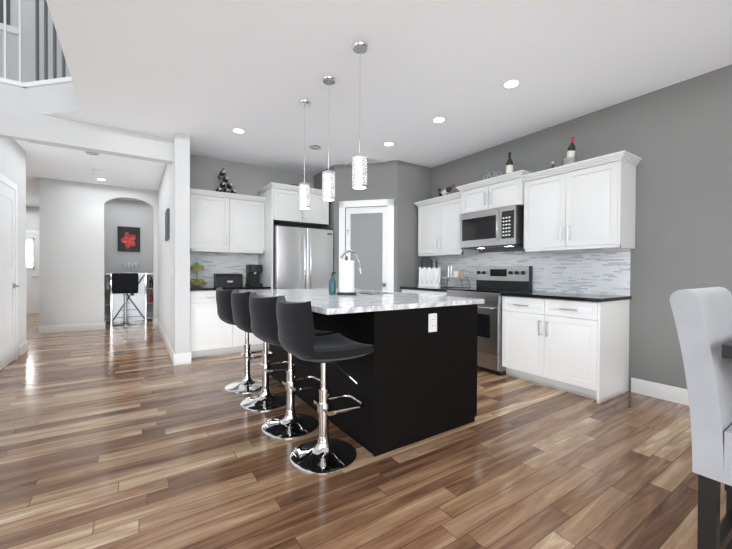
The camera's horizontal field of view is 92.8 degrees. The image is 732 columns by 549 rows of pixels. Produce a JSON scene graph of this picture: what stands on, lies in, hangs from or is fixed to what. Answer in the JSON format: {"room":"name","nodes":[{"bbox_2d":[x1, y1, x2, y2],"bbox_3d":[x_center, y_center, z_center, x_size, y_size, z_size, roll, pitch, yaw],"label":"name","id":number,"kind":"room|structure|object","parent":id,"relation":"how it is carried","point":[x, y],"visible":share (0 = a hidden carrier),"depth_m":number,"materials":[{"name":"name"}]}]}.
{"room":"kitchen and dining room","nodes":[
{"label":"kitchen and dining room","id":0,"kind":"room"},
{"bbox_2d":[0,137,26,355],"bbox_3d":[-4.446,-0.320,4.283,0.120,2.800,1.460,0,1,-34],"label":"wall","id":1,"kind":"structure","parent":0,"point":[12,160],"depth_m":4.67,"materials":[{"name":"white paint"}]},
{"bbox_2d":[0,173,19,369],"bbox_3d":[-4.239,-0.034,4.147,0.071,2.233,0.880,0,1,-34],"label":"closet door","id":2,"kind":"structure","parent":1,"relation":"in","point":[9,285],"depth_m":4.19,"materials":[{"name":"white wood"}]},
{"bbox_2d":[19,341,27,355],"bbox_3d":[-4.740,1.008,4.742,0.135,0.135,0.425,0,1,-34],"label":"baseboard","id":3,"kind":"structure","parent":1,"relation":"attached to","point":[23,348],"depth_m":4.74,"materials":[{"name":"white"}]},
{"bbox_2d":[26,206,38,313],"bbox_3d":[-8.133,-0.380,9.612,5.970,2.800,0.120,0,1,-34],"label":"wall","id":4,"kind":"structure","parent":0,"point":[32,218],"depth_m":9.12,"materials":[{"name":"white paint"}]},
{"bbox_2d":[26,230,39,313],"bbox_3d":[-8.924,-0.071,8.968,1.010,2.185,0.081,0,1,-34],"label":"front door","id":5,"kind":"structure","parent":4,"relation":"in","point":[32,278],"depth_m":9.13,"materials":[{"name":"white wood"}]},
{"bbox_2d":[0,0,70,81],"bbox_3d":[-6.743,-3.322,3.424,10.500,2.600,0.170,0,1,-34],"label":"wall","id":6,"kind":"structure","parent":0,"point":[27,37],"depth_m":4.73,"materials":[{"name":"grey paint"}]},
{"bbox_2d":[0,111,172,163],"bbox_3d":[-6.421,-0.308,1.931,9.376,2.800,0.270,0,1,-34],"label":"wall","id":7,"kind":"structure","parent":0,"point":[31,127],"depth_m":3.92,"materials":[{"name":"white paint"}]},
{"bbox_2d":[39,177,157,325],"bbox_3d":[-5.135,-0.344,6.815,1.826,2.800,0.140,0,1,-34],"label":"wall","id":8,"kind":"structure","parent":0,"point":[80,255],"depth_m":6.62,"materials":[{"name":"white paint"}]},
{"bbox_2d":[38,321,105,333],"bbox_3d":[-5.471,0.990,6.513,0.960,0.135,0.014,0,1,-34],"label":"baseboard","id":9,"kind":"structure","parent":8,"relation":"attached to","point":[70,327],"depth_m":6.49,"materials":[{"name":"white"}]},
{"bbox_2d":[117,226,139,251],"bbox_3d":[-5.570,-0.833,8.194,0.440,0.580,0.030,0,1,-34],"label":"framed picture","id":10,"kind":"object","parent":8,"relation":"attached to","point":[128,239],"visible":0.9,"depth_m":8.18,"materials":[{"name":"black paper"}]},
{"bbox_2d":[105,312,152,318],"bbox_3d":[-5.594,0.975,8.208,1.900,0.135,0.014,0,1,-34],"label":"baseboard","id":11,"kind":"structure","parent":8,"relation":"attached to","point":[107,316],"depth_m":8.01,"materials":[{"name":"white"}]},
{"bbox_2d":[158,132,189,353],"bbox_3d":[-3.250,-0.327,5.774,0.160,2.800,3.679,0,1,-34],"label":"wall","id":12,"kind":"structure","parent":0,"point":[174,251],"depth_m":4.27,"materials":[{"name":"white paint"}]},
{"bbox_2d":[165,208,169,240],"bbox_3d":[-2.847,-0.709,4.994,0.029,0.420,0.420,0,1,-34],"label":"framed picture","id":13,"kind":"object","parent":12,"relation":"attached to","point":[167,225],"visible":1,"depth_m":4.83,"materials":[{"name":"grey metal"}]},
{"bbox_2d":[157,319,190,364],"bbox_3d":[-3.248,1.006,5.772,0.190,0.135,3.679,0,1,-34],"label":"baseboard","id":14,"kind":"structure","parent":12,"relation":"attached to","point":[180,358],"depth_m":4.28,"materials":[{"name":"white wood"}]},
{"bbox_2d":[190,155,313,195],"bbox_3d":[-1.791,-0.319,5.556,2.029,2.800,0.120,0,1,-34],"label":"wall","id":15,"kind":"structure","parent":0,"point":[247,179],"depth_m":5.36,"materials":[{"name":"grey paint"}]},
{"bbox_2d":[190,190,261,249],"bbox_3d":[-2.063,-0.723,5.095,1.061,0.802,0.335,0,1,-34],"label":"upper cabinet","id":16,"kind":"object","parent":15,"relation":"attached to","point":[231,233],"depth_m":4.94,"materials":[{"name":"white wood"}]},
{"bbox_2d":[215,168,235,193],"bbox_3d":[-2.050,-1.360,5.094,0.288,0.400,0.287,0,1,-34],"label":"tree","id":17,"kind":"object","parent":16,"relation":"on","point":[223,182],"visible":0.77,"depth_m":5.04,"materials":[{"name":"grey metal"}]},
{"bbox_2d":[0,313,725,548],"bbox_3d":[-1.681,1.099,3.495,19.000,0.001,22.000,0,1,-34],"label":"floor","id":18,"kind":"structure","parent":0,"point":[122,437],"depth_m":2.00,"materials":[{"name":"brown wood"}]},
{"bbox_2d":[112,273,137,325],"bbox_3d":[-5.101,0.509,7.393,0.460,1.085,0.590,0,1,-34],"label":"stool","id":19,"kind":"object","parent":18,"relation":"on","point":[124,283],"visible":1,"depth_m":7.25,"materials":[{"name":"black leather"}]},
{"bbox_2d":[105,273,152,321],"bbox_3d":[-5.434,0.502,8.001,1.300,1.085,0.430,0,1,-34],"label":"bar table","id":20,"kind":"object","parent":18,"relation":"on","point":[136,305],"visible":0.54,"depth_m":7.96,"materials":[{"name":"white wood"}]},
{"bbox_2d":[105,262,152,303],"bbox_3d":[-5.443,0.355,7.978,1.170,1.293,0.115,0,1,-34],"label":"bar table","id":21,"kind":"object","parent":20,"relation":"on","point":[129,264],"visible":0.65,"depth_m":8.00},
{"bbox_2d":[190,246,269,357],"bbox_3d":[-1.983,0.365,4.978,1.061,1.440,0.638,0,1,-34],"label":"base cabinet","id":22,"kind":"object","parent":18,"relation":"on","point":[210,335],"depth_m":4.81,"materials":[{"name":"white wood"}]},
{"bbox_2d":[190,261,206,286],"bbox_3d":[-2.365,-0.011,4.884,0.260,0.360,0.260,0,1,-34],"label":"fruit stand","id":23,"kind":"object","parent":22,"relation":"on","point":[197,266],"visible":0.98,"depth_m":4.82,"materials":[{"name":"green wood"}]},
{"bbox_2d":[214,274,242,286],"bbox_3d":[-2.010,0.076,5.090,0.360,0.185,0.213,0,1,-34],"label":"bread box","id":24,"kind":"object","parent":22,"relation":"on","point":[225,280],"visible":0.98,"depth_m":5.00,"materials":[{"name":"black plastic"}]},
{"bbox_2d":[245,265,261,285],"bbox_3d":[-1.715,0.008,5.329,0.175,0.320,0.280,0,1,-34],"label":"coffee maker","id":25,"kind":"object","parent":22,"relation":"on","point":[252,275],"visible":0.98,"depth_m":5.29,"materials":[{"name":"black plastic"}]},
{"bbox_2d":[216,287,273,392],"bbox_3d":[-1.183,0.613,3.428,0.526,0.978,0.503,0,1,-34],"label":"bar stool","id":26,"kind":"object","parent":18,"relation":"on","point":[246,384],"visible":0.52,"depth_m":3.34,"materials":[{"name":"black leather"},{"name":"chrome"},{"name":"black plastic"}]},
{"bbox_2d":[231,289,294,411],"bbox_3d":[-0.883,0.617,3.016,0.525,0.978,0.497,0,1,-34],"label":"bar stool","id":27,"kind":"object","parent":18,"relation":"on","point":[265,400],"visible":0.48,"depth_m":2.92,"materials":[{"name":"black leather"},{"name":"chrome"},{"name":"black plastic"}]},
{"bbox_2d":[249,292,332,438],"bbox_3d":[-0.563,0.623,2.550,0.527,0.978,0.510,0,1,-34],"label":"bar stool","id":28,"kind":"object","parent":18,"relation":"on","point":[291,423],"visible":0.71,"depth_m":2.46,"materials":[{"name":"black leather"},{"name":"chrome"},{"name":"black plastic"}]},
{"bbox_2d":[258,186,328,289],"bbox_3d":[-1.153,-0.097,5.512,0.915,2.363,0.660,0,1,-34],"label":"tall cabinet","id":29,"kind":"object","parent":18,"relation":"on","point":[280,204],"depth_m":5.17,"materials":[{"name":"white wood"}]},
{"bbox_2d":[273,224,332,288],"bbox_3d":[-1.067,0.184,5.450,0.908,1.802,0.806,0,1,-34],"label":"refrigerator","id":30,"kind":"object","parent":18,"relation":"on","point":[302,257],"visible":0.46,"depth_m":5.12,"materials":[{"name":"silver metal"}]},
{"bbox_2d":[276,296,373,473],"bbox_3d":[-0.273,0.627,2.147,0.526,0.978,0.503,0,1,-34],"label":"bar stool","id":31,"kind":"object","parent":18,"relation":"on","point":[323,453],"visible":1,"depth_m":2.04,"materials":[{"name":"black leather"},{"name":"chrome"},{"name":"black plastic"}]},
{"bbox_2d":[239,250,483,456],"bbox_3d":[-0.250,0.433,3.159,1.332,1.349,2.132,0,1,-34],"label":"kitchen island","id":32,"kind":"object","parent":18,"relation":"on","point":[413,375],"visible":0.79,"depth_m":2.38,"materials":[{"name":"black painted wood"},{"name":"white-grey marble"}]},
{"bbox_2d":[329,272,335,293],"bbox_3d":[-0.299,0.075,3.117,0.068,0.199,0.064,0,1,-34],"label":"soap bottle","id":33,"kind":"object","parent":32,"relation":"on","point":[332,285],"visible":1,"depth_m":3.09,"materials":[{"name":"teal plastic"}]},
{"bbox_2d":[337,256,356,294],"bbox_3d":[-0.172,0.006,3.104,0.176,0.339,0.176,0,1,-34],"label":"paper towel holder","id":34,"kind":"object","parent":32,"relation":"on","point":[346,276],"visible":1,"depth_m":3.04,"materials":[{"name":"white paper"}]},
{"bbox_2d":[338,250,361,291],"bbox_3d":[-0.139,-0.034,3.392,0.266,0.417,0.110,0,1,-34],"label":"faucet","id":35,"kind":"object","parent":32,"relation":"on","point":[347,251],"depth_m":3.44,"materials":[{"name":"silver metal"}]},
{"bbox_2d":[400,250,447,295],"bbox_3d":[1.041,0.398,5.016,0.638,1.400,0.955,0,1,-34],"label":"base cabinet","id":36,"kind":"object","parent":18,"relation":"on","point":[441,256],"depth_m":5.15,"materials":[{"name":"white wood"}]},
{"bbox_2d":[418,258,441,286],"bbox_3d":[0.956,-0.035,5.236,0.351,0.429,0.091,0,1,16],"label":"knife block","id":37,"kind":"object","parent":36,"relation":"on","point":[430,276],"visible":0.96,"depth_m":5.22,"materials":[{"name":"white"}]},
{"bbox_2d":[439,265,470,287],"bbox_3d":[1.238,0.021,4.883,0.207,0.321,0.392,0,1,-44],"label":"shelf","id":38,"kind":"object","parent":36,"relation":"on","point":[450,270],"visible":0.96,"depth_m":4.85,"materials":[{"name":"beige wood"}]},
{"bbox_2d":[444,246,499,295],"bbox_3d":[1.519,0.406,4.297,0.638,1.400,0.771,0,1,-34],"label":"backsplash","id":39,"kind":"structure","parent":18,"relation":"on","point":[467,260],"depth_m":4.89,"materials":[{"name":"white tile"}]},
{"bbox_2d":[447,266,532,375],"bbox_3d":[1.477,0.501,4.270,0.702,1.210,0.755,0,1,-34],"label":"range","id":40,"kind":"object","parent":18,"relation":"on","point":[493,283],"visible":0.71,"depth_m":4.00,"materials":[{"name":"silver metal"}]},
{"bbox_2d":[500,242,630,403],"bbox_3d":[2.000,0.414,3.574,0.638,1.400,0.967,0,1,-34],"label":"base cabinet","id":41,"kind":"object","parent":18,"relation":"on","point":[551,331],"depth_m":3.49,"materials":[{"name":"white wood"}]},
{"bbox_2d":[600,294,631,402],"bbox_3d":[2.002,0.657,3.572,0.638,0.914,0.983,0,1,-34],"label":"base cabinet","id":42,"kind":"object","parent":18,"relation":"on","point":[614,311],"depth_m":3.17,"materials":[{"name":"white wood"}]},
{"bbox_2d":[669,287,731,548],"bbox_3d":[1.406,0.592,1.092,0.440,1.080,0.600,0,1,-34],"label":"dining chair","id":43,"kind":"object","parent":18,"relation":"on","point":[703,319],"visible":0.98,"depth_m":1.16,"materials":[{"name":"grey fabric"}]},
{"bbox_2d":[722,340,731,358],"bbox_3d":[1.998,0.683,0.599,0.920,0.912,1.810,0,1,-34],"label":"dining table","id":44,"kind":"object","parent":18,"relation":"on","point":[727,350],"visible":1,"depth_m":1.08,"materials":[{"name":"black wood"}]},
{"bbox_2d":[345,157,386,164],"bbox_3d":[0.132,-0.314,5.946,1.365,2.800,1.600,0,1,-34],"label":"wall","id":45,"kind":"structure","parent":0,"point":[370,160],"depth_m":5.20,"materials":[{"name":"white paint"}]},
{"bbox_2d":[0,0,731,206],"bbox_3d":[-1.668,-1.851,3.470,19.000,0.300,22.000,0,1,-34],"label":"ceiling","id":46,"kind":"structure","parent":0,"point":[207,76],"depth_m":2.90,"materials":[{"name":"paint"}]},
{"bbox_2d":[0,0,72,87],"bbox_3d":[-3.340,-2.475,-3.358,8.655,1.050,12.490,0,1,-34],"label":"railing","id":47,"kind":"object","parent":46,"relation":"on","point":[55,80],"visible":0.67,"depth_m":3.75,"materials":[{"name":"white wood"}]},
{"bbox_2d":[84,151,100,154],"bbox_3d":[-3.871,-1.718,4.929,0.190,0.008,0.190,0,1,-34],"label":"ceiling vent","id":48,"kind":"object","parent":46,"relation":"in","point":[91,153],"visible":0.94,"depth_m":4.94,"materials":[{"name":"white metal"}]},
{"bbox_2d":[92,169,102,172],"bbox_3d":[-4.432,-1.712,5.756,0.140,0.040,0.140,0,1,-34],"label":"smoke detector","id":49,"kind":"object","parent":46,"relation":"attached to","point":[97,170],"visible":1,"depth_m":5.72,"materials":[{"name":"white plastic"}]},
{"bbox_2d":[231,128,245,133],"bbox_3d":[-1.510,-1.703,4.131,0.164,0.005,0.164,0,1,-34],"label":"recessed light","id":50,"kind":"object","parent":46,"relation":"in","point":[238,130],"visible":1,"depth_m":4.12,"materials":[{"name":"white plastic"}]},
{"bbox_2d":[298,99,310,208],"bbox_3d":[-0.604,-1.175,3.432,0.124,1.041,0.124,0,1,-34],"label":"pendant light","id":51,"kind":"object","parent":46,"relation":"hanging from","point":[304,195],"visible":1,"depth_m":3.39,"materials":[{"name":"white glass"}]},
{"bbox_2d":[308,144,321,149],"bbox_3d":[-0.676,-1.702,4.656,0.190,0.008,0.190,0,1,-34],"label":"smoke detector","id":52,"kind":"object","parent":46,"relation":"in","point":[314,146],"visible":1,"depth_m":4.63,"materials":[{"name":"white"}]},
{"bbox_2d":[322,75,335,200],"bbox_3d":[-0.322,-1.170,3.022,0.124,1.041,0.124,0,1,-34],"label":"pendant light","id":53,"kind":"object","parent":46,"relation":"hanging from","point":[328,184],"visible":0.98,"depth_m":2.98,"materials":[{"name":"white glass"}]},
{"bbox_2d":[352,41,367,189],"bbox_3d":[-0.046,-1.165,2.580,0.124,1.041,0.124,0,1,-34],"label":"pendant light","id":54,"kind":"object","parent":46,"relation":"hanging from","point":[359,170],"visible":0.98,"depth_m":2.54,"materials":[{"name":"white glass"}]},
{"bbox_2d":[383,142,394,145],"bbox_3d":[0.296,-1.699,4.534,0.164,0.005,0.164,0,1,-34],"label":"recessed light","id":55,"kind":"object","parent":46,"relation":"in","point":[388,143],"visible":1,"depth_m":4.51,"materials":[{"name":"white plastic"}]},
{"bbox_2d":[432,116,446,122],"bbox_3d":[0.799,-1.690,3.807,0.164,0.005,0.164,0,1,-34],"label":"recessed light","id":56,"kind":"object","parent":46,"relation":"in","point":[439,119],"visible":1,"depth_m":3.79,"materials":[{"name":"white plastic"}]},
{"bbox_2d":[501,79,521,88],"bbox_3d":[1.282,-1.682,3.074,0.164,0.005,0.164,0,1,-34],"label":"recessed light","id":57,"kind":"object","parent":46,"relation":"in","point":[510,83],"visible":1,"depth_m":3.06,"materials":[{"name":"white plastic"}]},
{"bbox_2d":[314,160,431,291],"bbox_3d":[0.065,-0.313,5.829,1.365,2.800,1.480,0,1,-34],"label":"wall","id":58,"kind":"structure","parent":0,"point":[405,186],"depth_m":5.34,"materials":[{"name":"grey paint"}]},
{"bbox_2d":[339,199,393,291],"bbox_3d":[-0.003,-0.022,5.316,0.591,2.225,0.650,0,1,-34],"label":"pantry door","id":59,"kind":"structure","parent":58,"relation":"in","point":[369,236],"depth_m":5.33,"materials":[{"name":"white"}]},
{"bbox_2d":[431,64,731,390],"bbox_3d":[4.208,-0.255,0.940,0.120,2.800,11.250,0,1,-34],"label":"wall","id":60,"kind":"structure","parent":0,"point":[677,138],"depth_m":3.14,"materials":[{"name":"grey paint"}]},
{"bbox_2d":[416,194,455,253],"bbox_3d":[1.179,-0.674,5.080,0.335,0.793,0.875,0,1,-34],"label":"upper cabinet","id":61,"kind":"object","parent":60,"relation":"attached to","point":[436,218],"depth_m":5.01,"materials":[{"name":"white wood"}]},
{"bbox_2d":[437,184,454,196],"bbox_3d":[1.162,-1.198,5.085,0.072,0.188,0.338,0,1,-34],"label":"holder","id":62,"kind":"object","parent":61,"relation":"on","point":[446,191],"visible":0.9,"depth_m":5.06,"materials":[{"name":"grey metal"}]},
{"bbox_2d":[456,182,487,249],"bbox_3d":[1.532,-0.737,4.487,0.403,0.773,0.492,0,1,-34],"label":"upper cabinet","id":63,"kind":"object","parent":60,"relation":"attached to","point":[472,201],"depth_m":4.42,"materials":[{"name":"white wood"}]},
{"bbox_2d":[460,205,523,249],"bbox_3d":[1.597,-0.560,4.335,0.463,0.448,0.800,0,1,-34],"label":"microwave","id":64,"kind":"object","parent":63,"relation":"in","point":[497,227],"depth_m":4.16,"materials":[{"name":"silver metal"}]},
{"bbox_2d":[483,169,502,178],"bbox_3d":[1.584,-1.247,4.391,0.035,0.184,0.298,0,1,-34],"label":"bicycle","id":65,"kind":"object","parent":63,"relation":"on","point":[490,175],"visible":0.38,"depth_m":4.42,"materials":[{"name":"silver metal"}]},
{"bbox_2d":[488,174,527,245],"bbox_3d":[1.769,-0.733,4.131,0.403,0.773,0.363,0,1,-34],"label":"upper cabinet","id":66,"kind":"object","parent":60,"relation":"attached to","point":[506,194],"depth_m":4.01,"materials":[{"name":"white wood"}]},
{"bbox_2d":[506,152,512,173],"bbox_3d":[1.728,-1.312,4.198,0.079,0.315,0.079,0,1,-34],"label":"wine bottle","id":67,"kind":"object","parent":66,"relation":"on","point":[509,165],"visible":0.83,"depth_m":4.17,"materials":[{"name":"black glass"}]},
{"bbox_2d":[524,154,638,249],"bbox_3d":[2.161,-0.657,3.603,0.335,0.813,0.931,0,1,-34],"label":"upper cabinet","id":68,"kind":"object","parent":60,"relation":"attached to","point":[570,228],"depth_m":3.37,"materials":[{"name":"white wood"}]},
{"bbox_2d":[541,137,576,170],"bbox_3d":[2.055,-1.261,3.724,0.144,0.324,0.373,0,1,-34],"label":"wine bottle","id":69,"kind":"object","parent":68,"relation":"on","point":[570,158],"visible":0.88,"depth_m":3.59,"materials":[{"name":"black glass"}]},
{"bbox_2d":[631,378,688,405],"bbox_3d":[4.898,1.091,-0.218,0.014,0.135,8.530,0,1,-34],"label":"baseboard","id":70,"kind":"structure","parent":60,"relation":"attached to","point":[662,391],"depth_m":3.14,"materials":[{"name":"white wood"}]}
]}

